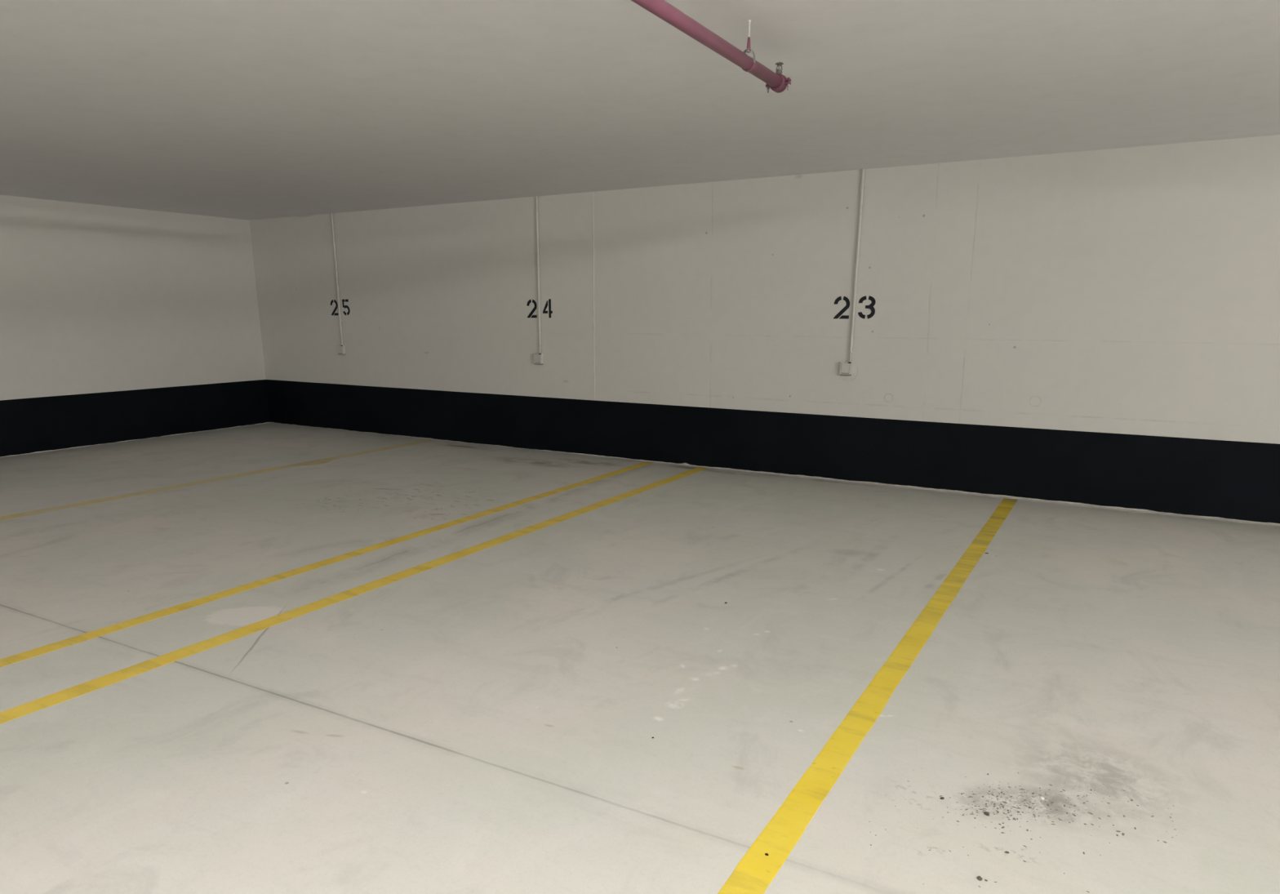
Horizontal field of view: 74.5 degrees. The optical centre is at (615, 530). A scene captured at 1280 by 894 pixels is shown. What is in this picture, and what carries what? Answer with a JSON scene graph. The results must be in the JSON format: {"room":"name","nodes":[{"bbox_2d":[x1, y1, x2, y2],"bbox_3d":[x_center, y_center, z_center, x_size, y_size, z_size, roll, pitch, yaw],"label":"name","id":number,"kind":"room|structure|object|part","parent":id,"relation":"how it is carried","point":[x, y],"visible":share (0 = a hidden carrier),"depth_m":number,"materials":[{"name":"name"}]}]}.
{"room":"parking garage","nodes":[
{"label":"parking garage","id":0,"kind":"room"},
{"bbox_2d":[0,194,270,457],"bbox_3d":[-8.852,-1.102,4.914,0.200,2.637,15.500,9,17,30],"label":"wall","id":1,"kind":"structure","parent":0,"point":[94,298],"depth_m":9.70,"materials":[{"name":"paint"}]},
{"bbox_2d":[0,379,270,457],"bbox_3d":[-8.767,-0.098,5.120,0.004,0.586,15.494,9,17,30],"label":"baseboard","id":2,"kind":"structure","parent":1,"relation":"attached to","point":[32,424],"depth_m":9.91,"materials":[{"name":"black paint"}]},
{"bbox_2d":[0,422,1279,893],"bbox_3d":[0.281,1.656,-0.006,21.480,0.200,15.950,9,17,30],"label":"floor","id":3,"kind":"structure","parent":0,"point":[392,738],"depth_m":3.47,"materials":[{"name":"concrete"}]},
{"bbox_2d":[0,439,436,520],"bbox_3d":[-3.949,-0.325,7.167,0.266,0.001,6.950,9,17,30],"label":"parking line","id":4,"kind":"object","parent":3,"relation":"on","point":[324,460],"visible":1,"depth_m":7.55,"materials":[{"name":"yellow paint"}]},
{"bbox_2d":[0,461,654,667],"bbox_3d":[-1.440,0.054,5.720,0.108,0.001,6.970,9,17,30],"label":"parking line","id":5,"kind":"object","parent":3,"relation":"on","point":[90,635],"visible":1,"depth_m":4.79,"materials":[{"name":"paint"}]},
{"bbox_2d":[0,466,708,724],"bbox_3d":[-0.939,0.132,5.426,0.117,0.001,6.966,9,17,30],"label":"parking line","id":6,"kind":"object","parent":3,"relation":"on","point":[83,688],"visible":1,"depth_m":4.22,"materials":[{"name":"paint"}]},
{"bbox_2d":[717,497,1017,893],"bbox_3d":[1.456,0.495,4.042,0.117,0.001,6.978,9,17,30],"label":"parking line","id":7,"kind":"object","parent":3,"relation":"on","point":[756,870],"visible":1,"depth_m":3.01,"materials":[{"name":"yellow paint"}]},
{"bbox_2d":[976,875,982,880],"bbox_3d":[0.993,0.948,2.294,0.015,0.006,0.015,-6,16,-21],"label":"pebble","id":8,"kind":"object","parent":3,"relation":"on","point":[979,877],"visible":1,"depth_m":2.29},
{"bbox_2d":[868,768,1177,893],"bbox_3d":[1.205,0.895,2.506,0.800,0.002,0.845,9,17,30],"label":"grit","id":9,"kind":"object","parent":3,"relation":"on","point":[994,806],"visible":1,"depth_m":2.62,"materials":[{"name":"grey gravel"}]},
{"bbox_2d":[0,0,1279,220],"bbox_3d":[0.282,-1.113,-0.730,21.480,0.250,15.950,9,17,30],"label":"ceiling","id":10,"kind":"structure","parent":0,"point":[242,109],"depth_m":4.49,"materials":[{"name":"paint"}]},
{"bbox_2d":[741,19,755,71],"bbox_3d":[0.542,-1.975,3.429,0.058,0.187,0.018,9,17,30],"label":"hanger","id":11,"kind":"object","parent":10,"relation":"hanging from","point":[748,50],"visible":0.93,"depth_m":3.42,"materials":[{"name":"metal"}]},
{"bbox_2d":[631,0,791,93],"bbox_3d":[-2.316,-0.734,-1.162,0.110,0.120,11.893,9,17,30],"label":"pipe","id":12,"kind":"object","parent":11,"relation":"hanging from","point":[777,82],"visible":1,"depth_m":3.14,"materials":[{"name":"red metal"}]},
{"bbox_3d":[0.542,-2.032,3.414,0.013,0.068,0.013,9,17,30],"label":"rod","id":13,"kind":"part","parent":11,"relation":"part of","materials":[{"name":"metal"}]},
{"bbox_2d":[249,134,1279,524],"bbox_3d":[4.324,-1.416,6.146,21.480,2.637,0.250,9,17,30],"label":"wall","id":14,"kind":"structure","parent":0,"point":[1129,290],"depth_m":7.25,"materials":[{"name":"paint"}]},
{"bbox_2d":[330,213,342,345],"bbox_3d":[-3.429,-3.075,10.355,0.045,1.563,0.034,9,17,30],"label":"conduit","id":15,"kind":"object","parent":14,"relation":"attached to","point":[331,214],"visible":1,"depth_m":10.33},
{"bbox_2d":[330,299,350,315],"bbox_3d":[-3.428,-2.771,10.453,0.341,0.193,0.002,9,17,30],"label":"number","id":16,"kind":"object","parent":14,"relation":"attached to","point":[335,300],"visible":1,"depth_m":10.44,"materials":[{"name":"black paint"}]},
{"bbox_2d":[337,344,345,354],"bbox_3d":[-3.453,-2.271,10.573,0.095,0.116,0.046,9,17,30],"label":"box","id":17,"kind":"object","parent":14,"relation":"attached to","point":[340,348],"visible":1,"depth_m":10.56,"materials":[{"name":"paint"}]},
{"bbox_2d":[533,352,542,364],"bbox_3d":[-0.833,-1.849,9.056,0.095,0.116,0.046,9,17,30],"label":"box","id":18,"kind":"object","parent":14,"relation":"attached to","point":[538,357],"visible":1,"depth_m":9.04,"materials":[{"name":"paint"}]},
{"bbox_2d":[535,195,542,353],"bbox_3d":[-0.811,-2.665,8.837,0.045,1.587,0.034,9,17,30],"label":"conduit","id":19,"kind":"object","parent":14,"relation":"attached to","point":[536,197],"visible":1,"depth_m":8.81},
{"bbox_2d":[526,298,552,317],"bbox_3d":[-0.810,-2.357,8.936,0.334,0.192,0.002,9,17,30],"label":"number","id":20,"kind":"object","parent":14,"relation":"attached to","point":[550,312],"visible":1,"depth_m":8.93,"materials":[{"name":"black paint"}]},
{"bbox_2d":[592,191,595,399],"bbox_3d":[-0.225,-2.362,8.570,0.031,2.037,0.005,9,17,30],"label":"trim","id":21,"kind":"structure","parent":14,"relation":"attached to","point":[593,325],"depth_m":8.57,"materials":[{"name":"paint"}]},
{"bbox_2d":[265,379,1279,523],"bbox_3d":[4.258,-0.398,6.299,21.080,0.586,0.004,9,17,30],"label":"baseboard","id":22,"kind":"structure","parent":14,"relation":"attached to","point":[1209,477],"depth_m":7.55,"materials":[{"name":"black paint"}]},
{"bbox_2d":[270,422,1279,526],"bbox_3d":[4.249,-0.117,6.357,21.060,0.019,0.041,9,17,30],"label":"trim","id":23,"kind":"structure","parent":14,"relation":"attached to","point":[862,482],"depth_m":7.09,"materials":[{"name":"paint"}]},
{"bbox_2d":[839,361,852,375],"bbox_3d":[2.023,-1.425,7.394,0.095,0.116,0.046,9,17,30],"label":"box","id":24,"kind":"object","parent":14,"relation":"attached to","point":[846,367],"visible":1,"depth_m":7.38,"materials":[{"name":"paint"}]},
{"bbox_2d":[833,295,875,318],"bbox_3d":[2.060,-1.927,7.266,0.361,0.192,0.002,9,17,30],"label":"number","id":25,"kind":"object","parent":14,"relation":"attached to","point":[872,299],"visible":1,"depth_m":7.25,"materials":[{"name":"black paint"}]},
{"bbox_2d":[848,168,865,361],"bbox_3d":[2.054,-2.233,7.170,0.045,1.577,0.034,9,17,30],"label":"conduit","id":26,"kind":"object","parent":14,"relation":"attached to","point":[862,188],"visible":1,"depth_m":7.15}
]}

